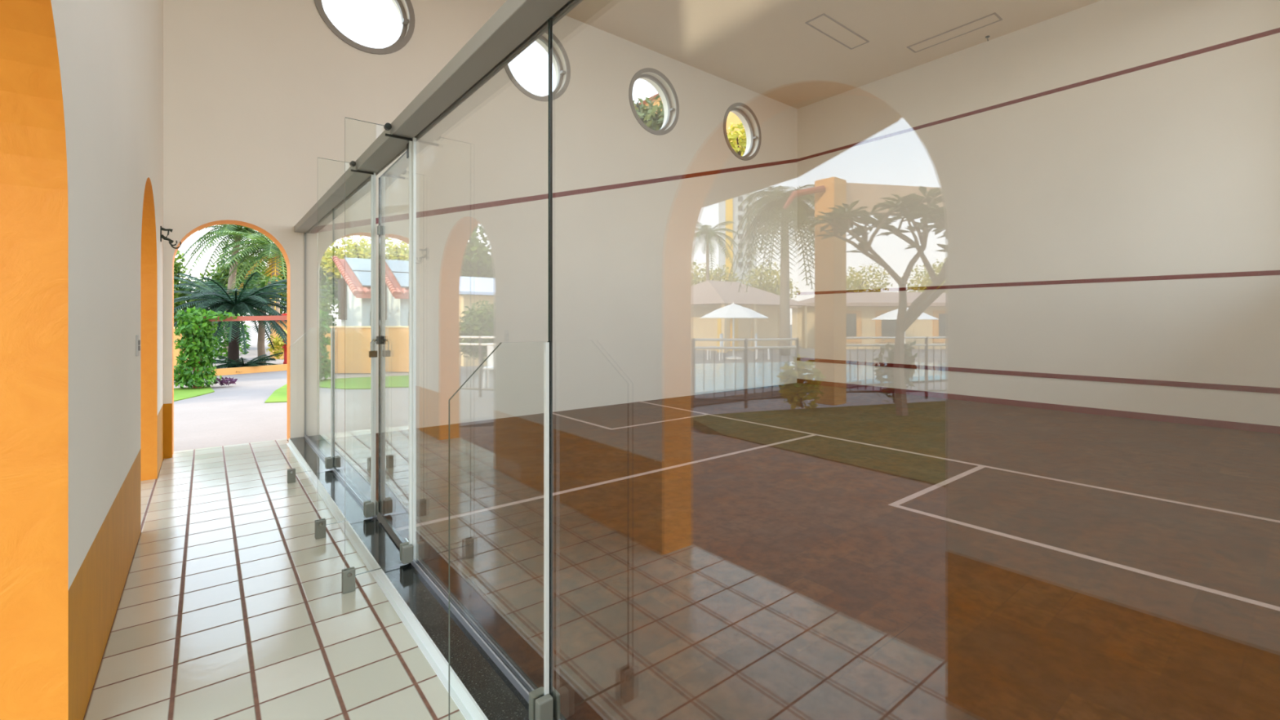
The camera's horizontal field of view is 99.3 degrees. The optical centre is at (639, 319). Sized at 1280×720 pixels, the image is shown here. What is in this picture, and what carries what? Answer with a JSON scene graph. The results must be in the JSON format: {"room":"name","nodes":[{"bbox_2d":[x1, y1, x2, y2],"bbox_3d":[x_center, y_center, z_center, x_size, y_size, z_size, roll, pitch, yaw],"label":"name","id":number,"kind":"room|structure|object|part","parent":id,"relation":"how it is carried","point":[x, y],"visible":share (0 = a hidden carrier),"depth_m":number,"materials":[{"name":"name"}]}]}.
{"room":"squash court corridor","nodes":[
{"label":"squash court corridor","id":0,"kind":"room"},
{"bbox_2d":[0,0,163,719],"bbox_3d":[-1.423,-1.525,1.109,0.220,5.630,9.910,0,0,-39],"label":"wall","id":1,"kind":"structure","parent":0,"point":[82,81],"depth_m":1.64,"materials":[{"name":"white paint"}]},
{"bbox_2d":[135,334,140,355],"bbox_3d":[-2.864,0.145,3.101,0.016,0.120,0.072,0,0,-39],"label":"light switch","id":2,"kind":"object","parent":1,"relation":"attached to","point":[137,341],"visible":1,"depth_m":3.07,"materials":[{"name":"grey plastic"}]},
{"bbox_2d":[135,334,138,355],"bbox_3d":[-2.866,0.145,3.099,0.009,0.120,0.072,0,0,-39],"label":"switch plate","id":3,"kind":"object","parent":2,"relation":"attached to","point":[137,335],"depth_m":3.07,"materials":[{"name":"grey plastic"}]},
{"bbox_2d":[160,226,181,248],"bbox_3d":[-4.120,-0.723,4.772,0.141,0.190,0.036,0,0,-39],"label":"wall bracket","id":4,"kind":"object","parent":1,"relation":"attached to","point":[162,236],"visible":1,"depth_m":4.76,"materials":[{"name":"metal"}]},
{"bbox_3d":[-4.171,-0.750,4.732,0.008,0.135,0.036,0,0,-39],"label":"plate","id":5,"kind":"part","parent":4,"relation":"part of","materials":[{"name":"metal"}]},
{"bbox_3d":[-4.141,-0.789,4.756,0.078,0.039,0.024,0,0,-39],"label":"arm","id":6,"kind":"part","parent":4,"relation":"part of","materials":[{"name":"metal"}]},
{"bbox_3d":[-4.139,-0.711,4.755,0.090,0.072,0.026,0,0,-39],"label":"arm","id":7,"kind":"part","parent":4,"relation":"part of","materials":[{"name":"metal"}]},
{"bbox_2d":[83,438,465,719],"bbox_3d":[-1.052,1.340,1.438,1.210,0.100,10.460,0,0,-39],"label":"floor","id":8,"kind":"structure","parent":0,"point":[231,606],"depth_m":2.38,"materials":[{"name":"tile"}]},
{"bbox_2d":[287,328,336,483],"bbox_3d":[-2.658,0.677,4.404,0.339,1.225,0.070,0,0,-39],"label":"glass fin","id":9,"kind":"object","parent":8,"relation":"on","point":[291,473],"visible":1,"depth_m":4.48,"materials":[{"name":"grey"}]},
{"bbox_2d":[315,157,378,539],"bbox_3d":[-1.784,0.161,3.311,0.339,2.258,0.070,0,0,-39],"label":"glass fin","id":10,"kind":"object","parent":8,"relation":"on","point":[368,506],"visible":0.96,"depth_m":3.39,"materials":[{"name":"grey"}]},
{"bbox_2d":[341,117,418,594],"bbox_3d":[-1.275,0.161,2.674,0.339,2.258,0.070,0,0,-39],"label":"glass fin","id":11,"kind":"object","parent":8,"relation":"on","point":[348,575],"visible":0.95,"depth_m":2.75,"materials":[{"name":"grey"}]},
{"bbox_2d":[448,341,559,719],"bbox_3d":[-0.394,0.677,1.571,0.339,1.225,0.070,0,0,-39],"label":"glass fin","id":12,"kind":"object","parent":8,"relation":"on","point":[542,706],"visible":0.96,"depth_m":1.65,"materials":[{"name":"grey"}]},
{"bbox_2d":[163,0,797,458],"bbox_3d":[-0.679,-1.525,8.237,10.280,5.630,0.300,0,0,-39],"label":"wall","id":13,"kind":"structure","parent":0,"point":[687,286],"depth_m":6.95,"materials":[{"name":"paint"}]},
{"bbox_2d":[314,0,414,54],"bbox_3d":[-3.127,-3.540,6.174,1.050,1.050,0.168,0,0,-39],"label":"window","id":14,"kind":"structure","parent":13,"relation":"in","point":[402,40],"depth_m":6.28,"materials":[{"name":"grey metal"}]},
{"bbox_2d":[286,438,488,719],"bbox_3d":[-1.534,1.261,3.004,0.008,0.058,6.810,0,0,-39],"label":"trim","id":15,"kind":"structure","parent":13,"relation":"attached to","point":[456,684],"depth_m":2.31,"materials":[{"name":"white"}]},
{"bbox_2d":[289,436,567,719],"bbox_3d":[-1.456,1.312,3.067,0.192,0.155,6.810,0,0,-39],"label":"base curb","id":16,"kind":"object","parent":13,"relation":"attached to","point":[498,699],"depth_m":2.29,"materials":[{"name":"black stone"}]},
{"bbox_2d":[304,209,334,467],"bbox_3d":[-3.041,0.157,5.130,0.026,2.157,1.608,0,0,-39],"label":"glass screen","id":17,"kind":"object","parent":16,"relation":"on","point":[314,237],"visible":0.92,"depth_m":5.25,"materials":[{"name":"grey"}]},
{"bbox_2d":[331,172,377,517],"bbox_3d":[-2.098,0.157,3.949,0.026,2.157,1.406,0,0,-39],"label":"glass screen","id":18,"kind":"object","parent":16,"relation":"on","point":[358,496],"visible":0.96,"depth_m":3.40,"materials":[{"name":"grey"}]},
{"bbox_2d":[410,19,549,703],"bbox_3d":[-0.715,0.157,2.217,0.026,2.157,1.408,0,0,-39],"label":"glass screen","id":19,"kind":"object","parent":16,"relation":"on","point":[499,659],"visible":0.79,"depth_m":2.74,"materials":[{"name":"grey"}]},
{"bbox_2d":[549,0,571,719],"bbox_3d":[0.216,0.157,1.052,0.026,2.157,1.570,0,0,-39],"label":"glass screen","id":20,"kind":"object","parent":16,"relation":"on","point":[569,2],"visible":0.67,"depth_m":1.66,"materials":[{"name":"grey"}]},
{"bbox_2d":[293,0,582,232],"bbox_3d":[-1.450,-0.951,3.072,0.124,0.066,6.810,0,0,-39],"label":"beam","id":21,"kind":"structure","parent":13,"relation":"attached to","point":[513,23],"depth_m":2.13,"materials":[{"name":"grey metal"}]},
{"bbox_2d":[373,142,408,542],"bbox_3d":[-1.399,0.158,3.087,0.080,2.142,0.784,0,0,-36],"label":"door","id":22,"kind":"structure","parent":21,"relation":"attached to","point":[380,340],"depth_m":3.39,"materials":[{"name":"black"}]},
{"bbox_2d":[368,339,377,357],"bbox_3d":[-1.649,0.175,3.357,0.046,0.110,0.020,0,0,-39],"label":"padlock","id":23,"kind":"object","parent":22,"relation":"hanging from","point":[371,353],"visible":1,"depth_m":3.35,"materials":[{"name":"gold metal"}]},
{"bbox_2d":[504,30,570,101],"bbox_3d":[-1.455,-3.540,7.510,1.050,1.050,0.168,0,0,-39],"label":"window","id":24,"kind":"structure","parent":13,"relation":"in","point":[561,73],"depth_m":7.68,"materials":[{"name":"grey metal"}]},
{"bbox_3d":[-1.492,-3.540,7.556,0.938,0.938,0.050,0,0,-39],"label":"sash frame","id":25,"kind":"part","parent":24,"relation":"part of","materials":[{"name":"grey metal"}]},
{"bbox_2d":[324,158,797,231],"bbox_3d":[-0.135,-2.119,8.477,8.630,2.395,0.004,0,0,-39],"label":"trim","id":26,"kind":"structure","parent":13,"relation":"attached to","point":[473,206],"depth_m":7.42,"materials":[{"name":"red paint"}]},
{"bbox_2d":[628,67,679,135],"bbox_3d":[0.193,-3.520,8.827,1.050,1.050,0.168,0,0,-39],"label":"window","id":27,"kind":"structure","parent":13,"relation":"in","point":[638,74],"depth_m":8.88,"materials":[{"name":"grey metal"}]},
{"bbox_3d":[0.157,-3.520,8.873,0.938,0.938,0.050,0,0,-39],"label":"sash frame","id":28,"kind":"part","parent":27,"relation":"part of","materials":[{"name":"grey"}]},
{"bbox_2d":[723,102,761,160],"bbox_3d":[1.865,-3.500,10.162,1.050,1.050,0.168,0,0,-39],"label":"window","id":29,"kind":"structure","parent":13,"relation":"in","point":[745,157],"depth_m":10.24,"materials":[{"name":"grey metal"}]},
{"bbox_3d":[1.829,-3.500,10.209,0.938,0.938,0.050,0,0,-39],"label":"sash frame","id":30,"kind":"part","parent":29,"relation":"part of","materials":[{"name":"grey"}]},
{"bbox_2d":[325,382,1279,719],"bbox_3d":[1.988,1.340,5.818,8.630,0.100,6.810,0,0,-39],"label":"floor","id":31,"kind":"structure","parent":0,"point":[782,581],"depth_m":2.99,"materials":[{"name":"brown stone"}]},
{"bbox_2d":[552,413,610,429],"bbox_3d":[-0.801,1.289,6.995,0.050,0.002,1.490,0,0,-39],"label":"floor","id":32,"kind":"structure","parent":31,"relation":"on","point":[553,413],"depth_m":6.88,"materials":[{"name":"paint"}]},
{"bbox_2d":[395,434,815,531],"bbox_3d":[0.215,1.289,4.702,4.465,0.002,0.050,0,0,-39],"label":"trim","id":33,"kind":"structure","parent":31,"relation":"on","point":[811,435],"depth_m":4.19,"materials":[{"name":"paint"}]},
{"bbox_2d":[608,413,706,430],"bbox_3d":[0.278,1.289,6.903,1.620,0.002,0.050,0,0,-39],"label":"trim","id":34,"kind":"structure","parent":31,"relation":"on","point":[705,414],"depth_m":6.83,"materials":[{"name":"paint"}]},
{"bbox_2d":[888,466,985,506],"bbox_3d":[2.377,1.289,4.274,1.620,0.002,0.050,0,0,-39],"label":"trim","id":35,"kind":"structure","parent":31,"relation":"on","point":[916,495],"depth_m":4.19,"materials":[{"name":"paint"}]},
{"bbox_2d":[640,401,1279,522],"bbox_3d":[2.125,1.289,5.928,0.050,0.002,6.810,0,0,-39],"label":"trim","id":36,"kind":"structure","parent":31,"relation":"on","point":[1024,473],"depth_m":4.55,"materials":[{"name":"paint"}]},
{"bbox_2d":[893,505,1279,611],"bbox_3d":[2.374,1.289,3.020,0.050,0.002,1.956,0,0,-39],"label":"trim","id":37,"kind":"structure","parent":31,"relation":"on","point":[1135,570],"depth_m":2.88,"materials":[{"name":"paint"}]},
{"bbox_2d":[565,0,1101,108],"bbox_3d":[2.491,-4.440,4.268,10.280,0.200,10.460,0,0,-39],"label":"ceiling","id":38,"kind":"structure","parent":0,"point":[767,48],"depth_m":8.22,"materials":[{"name":"paint"}]},
{"bbox_2d":[804,13,869,49],"bbox_3d":[2.991,-4.334,8.193,1.240,0.012,0.310,0,0,-39],"label":"recessed light","id":39,"kind":"object","parent":38,"relation":"in","point":[824,24],"visible":1,"depth_m":8.16,"materials":[{"name":"beige plastic"}]},
{"bbox_2d":[906,12,1002,53],"bbox_3d":[4.735,-4.334,8.236,0.280,0.012,1.240,0,0,-39],"label":"recessed light","id":40,"kind":"object","parent":38,"relation":"in","point":[993,18],"visible":1,"depth_m":8.19,"materials":[{"name":"beige plastic"}]},
{"bbox_2d":[797,0,1279,426],"bbox_3d":[5.536,-1.525,8.492,0.250,5.630,7.060,0,0,-39],"label":"wall","id":41,"kind":"structure","parent":0,"point":[1173,167],"depth_m":7.71,"materials":[{"name":"white paint"}]},
{"bbox_2d":[796,378,1279,434],"bbox_3d":[5.354,1.248,8.507,0.014,0.085,6.810,0,0,-39],"label":"baseboard","id":42,"kind":"structure","parent":41,"relation":"attached to","point":[1171,419],"depth_m":7.61,"materials":[{"name":"red paint"}]},
{"bbox_2d":[796,357,1279,393],"bbox_3d":[5.355,0.802,8.508,0.012,0.065,6.810,0,0,-39],"label":"trim","id":43,"kind":"structure","parent":41,"relation":"attached to","point":[1163,383],"depth_m":7.62,"materials":[{"name":"red paint"}]},
{"bbox_2d":[797,27,1279,161],"bbox_3d":[5.358,-3.283,8.510,0.004,0.055,6.810,0,0,-39],"label":"trim","id":44,"kind":"structure","parent":41,"relation":"attached to","point":[1274,31],"depth_m":7.62,"materials":[{"name":"red paint"}]},
{"bbox_2d":[797,270,1279,295],"bbox_3d":[5.358,-0.537,8.510,0.004,0.055,6.810,0,0,-39],"label":"trim","id":45,"kind":"structure","parent":41,"relation":"attached to","point":[1269,272],"depth_m":7.62,"materials":[{"name":"red paint"}]},
{"label":"outside","id":46,"kind":"structure","parent":0,"visible":0},
{"bbox_2d":[221,325,270,342],"bbox_3d":[-50.739,1.520,23.464,230.000,0.200,220.000,0,0,-39],"label":"floor","id":47,"kind":"structure","parent":46,"point":[254,336],"depth_m":51.09,"materials":[{"name":"white"}]},
{"bbox_2d":[632,93,664,130],"bbox_3d":[0.207,-2.871,16.222,3.612,8.324,2.794,0,0,-39],"label":"leafy tree","id":48,"kind":"object","parent":47,"relation":"on","point":[649,117],"visible":0.09,"depth_m":15.81,"materials":[{"name":"green plant"}]},
{"bbox_3d":[0.309,-2.455,16.117,1.204,7.493,1.022,0,0,-19],"label":"stem","id":49,"kind":"part","parent":48,"relation":"part of","materials":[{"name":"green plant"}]},
{"bbox_2d":[634,93,744,146],"bbox_3d":[3.376,-4.845,24.454,6.800,12.530,4.400,0,0,-39],"label":"house","id":50,"kind":"structure","parent":47,"relation":"on","point":[732,117],"depth_m":22.35,"materials":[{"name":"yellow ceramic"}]},
{"bbox_2d":[726,122,746,155],"bbox_3d":[3.662,-2.875,18.352,2.292,8.332,2.685,0,0,14],"label":"leafy tree","id":51,"kind":"object","parent":47,"relation":"on","point":[734,137],"visible":0.12,"depth_m":17.65,"materials":[{"name":"yellow plant"}]},
{"bbox_3d":[3.481,-2.389,18.395,0.908,7.360,0.815,0,0,-18],"label":"stem","id":52,"kind":"part","parent":51,"relation":"part of","materials":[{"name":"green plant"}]},
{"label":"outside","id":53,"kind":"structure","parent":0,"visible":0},
{"bbox_2d":[264,383,287,403],"bbox_3d":[-5.849,1.340,10.623,2.680,0.100,4.100,0,0,-39],"label":"lawn","id":54,"kind":"structure","parent":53,"point":[280,395],"depth_m":9.18,"materials":[{"name":"green plant"}]},
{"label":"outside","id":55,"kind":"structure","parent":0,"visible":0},
{"bbox_2d":[173,341,288,451],"bbox_3d":[-18.269,1.355,14.460,29.500,0.100,34.600,0,0,-39],"label":"paved path","id":56,"kind":"structure","parent":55,"point":[233,414],"depth_m":7.59,"materials":[{"name":"white concrete"}]},
{"bbox_2d":[173,274,181,322],"bbox_3d":[-20.063,-0.630,22.054,2.289,3.850,2.659,0,0,-39],"label":"tree","id":57,"kind":"object","parent":56,"relation":"on","point":[175,304],"visible":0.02,"depth_m":22.70,"materials":[{"name":"green plant"}]},
{"bbox_2d":[173,326,187,374],"bbox_3d":[-10.200,0.720,10.357,0.316,1.140,3.346,0,0,7],"label":"wall","id":58,"kind":"structure","parent":56,"relation":"on","point":[176,352],"depth_m":11.68,"materials":[{"name":"yellow paint"}]},
{"bbox_2d":[173,249,206,326],"bbox_3d":[-22.322,-1.383,25.869,3.522,5.352,3.147,0,0,-33],"label":"tree","id":59,"kind":"object","parent":56,"relation":"on","point":[179,265],"visible":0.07,"depth_m":25.67,"materials":[{"name":"green plant"}]},
{"bbox_2d":[173,386,214,401],"bbox_3d":[-8.690,1.340,8.603,2.527,0.100,3.274,0,0,44],"label":"lawn","id":60,"kind":"structure","parent":56,"relation":"on","point":[180,393],"depth_m":9.70,"materials":[{"name":"green plant"}]},
{"bbox_2d":[173,306,240,389],"bbox_3d":[-8.345,0.521,10.419,1.091,1.578,0.811,0,0,-39],"label":"hedge","id":61,"kind":"object","parent":60,"relation":"on","point":[194,329],"visible":1,"depth_m":10.23,"materials":[{"name":"green plant"}]},
{"bbox_3d":[-8.465,0.630,10.389,0.120,1.320,0.120,0,0,-39],"label":"post","id":62,"kind":"part","parent":61,"relation":"part of","materials":[{"name":"green plant"}]},
{"bbox_2d":[188,320,250,360],"bbox_3d":[-12.180,0.582,15.199,2.136,1.419,1.314,0,0,-39],"label":"shrub","id":63,"kind":"object","parent":56,"relation":"on","point":[221,349],"visible":0.15,"depth_m":15.42,"materials":[{"name":"green plant"}]},
{"bbox_2d":[214,377,237,386],"bbox_3d":[-8.067,1.202,10.572,0.395,0.191,0.319,0,0,-39],"label":"plant","id":64,"kind":"object","parent":56,"relation":"on","point":[232,380],"depth_m":10.54,"materials":[{"name":"purple plant"}]},
{"bbox_2d":[186,252,269,335],"bbox_3d":[-19.630,-1.151,26.270,3.496,4.887,3.335,0,0,-39],"label":"tree","id":65,"kind":"object","parent":56,"relation":"on","point":[221,279],"visible":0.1,"depth_m":25.45,"materials":[{"name":"green plant"}]},
{"bbox_2d":[173,271,287,362],"bbox_3d":[-10.440,0.032,13.959,3.228,2.517,3.291,0,0,-39],"label":"palm tree","id":66,"kind":"object","parent":56,"relation":"on","point":[236,302],"visible":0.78,"depth_m":13.64,"materials":[{"name":"green plant"}]},
{"bbox_2d":[182,224,283,350],"bbox_3d":[-16.293,-1.528,22.073,3.933,5.639,3.906,0,0,8],"label":"palm tree","id":67,"kind":"object","parent":56,"relation":"on","point":[232,238],"visible":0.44,"depth_m":21.78,"materials":[{"name":"green plant"}]},
{"bbox_2d":[205,230,287,315],"bbox_3d":[-14.066,-1.085,20.955,4.191,4.750,4.278,0,0,-39],"label":"palm tree","id":68,"kind":"object","parent":56,"relation":"on","point":[266,248],"visible":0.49,"depth_m":20.16,"materials":[{"name":"green plant"}]},
{"bbox_2d":[207,364,287,376],"bbox_3d":[-9.311,1.230,13.872,0.245,0.160,3.428,0,0,31],"label":"curb","id":69,"kind":"object","parent":56,"relation":"on","point":[233,371],"visible":0.41,"depth_m":13.34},
{"bbox_2d":[213,351,283,372],"bbox_3d":[-10.129,1.185,13.888,1.650,0.669,1.667,0,0,9],"label":"cycad","id":70,"kind":"object","parent":56,"relation":"on","point":[255,362],"visible":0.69,"depth_m":13.77,"materials":[{"name":"green plant"}]},
{"bbox_2d":[240,273,287,365],"bbox_3d":[-10.405,0.003,15.108,1.208,2.584,1.166,0,0,4],"label":"tree","id":71,"kind":"object","parent":56,"relation":"on","point":[261,332],"visible":0.45,"depth_m":14.98,"materials":[{"name":"green plant"}]},
{"bbox_2d":[247,252,287,323],"bbox_3d":[-16.805,-1.323,26.207,3.866,5.232,2.776,0,0,-39],"label":"tree","id":72,"kind":"object","parent":56,"relation":"on","point":[282,311],"visible":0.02,"depth_m":25.45,"materials":[{"name":"green plant"}]},
{"bbox_2d":[265,329,287,359],"bbox_3d":[-10.548,0.737,16.188,1.025,1.109,1.071,0,0,-39],"label":"shrub","id":73,"kind":"object","parent":56,"relation":"on","point":[278,343],"visible":0.31,"depth_m":15.90,"materials":[{"name":"yellow plant"}]},
{"bbox_2d":[270,313,287,359],"bbox_3d":[-11.171,0.480,19.553,4.050,1.880,1.500,0,0,-39],"label":"outbuilding","id":74,"kind":"structure","parent":56,"relation":"on","point":[283,322],"depth_m":18.20,"materials":[{"name":"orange paint"}]},
{"bbox_2d":[282,337,287,364],"bbox_3d":[-10.350,0.890,15.922,0.220,0.800,0.176,0,0,-39],"label":"post","id":75,"kind":"object","parent":56,"relation":"on","point":[285,347],"visible":0.37,"depth_m":15.86,"materials":[{"name":"red paint"}]},
{"bbox_2d":[202,315,287,321],"bbox_3d":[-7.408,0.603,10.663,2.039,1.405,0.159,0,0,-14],"label":"pergola beam","id":76,"kind":"structure","parent":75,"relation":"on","point":[285,317],"depth_m":10.58,"materials":[{"name":"red wood"}]}
]}

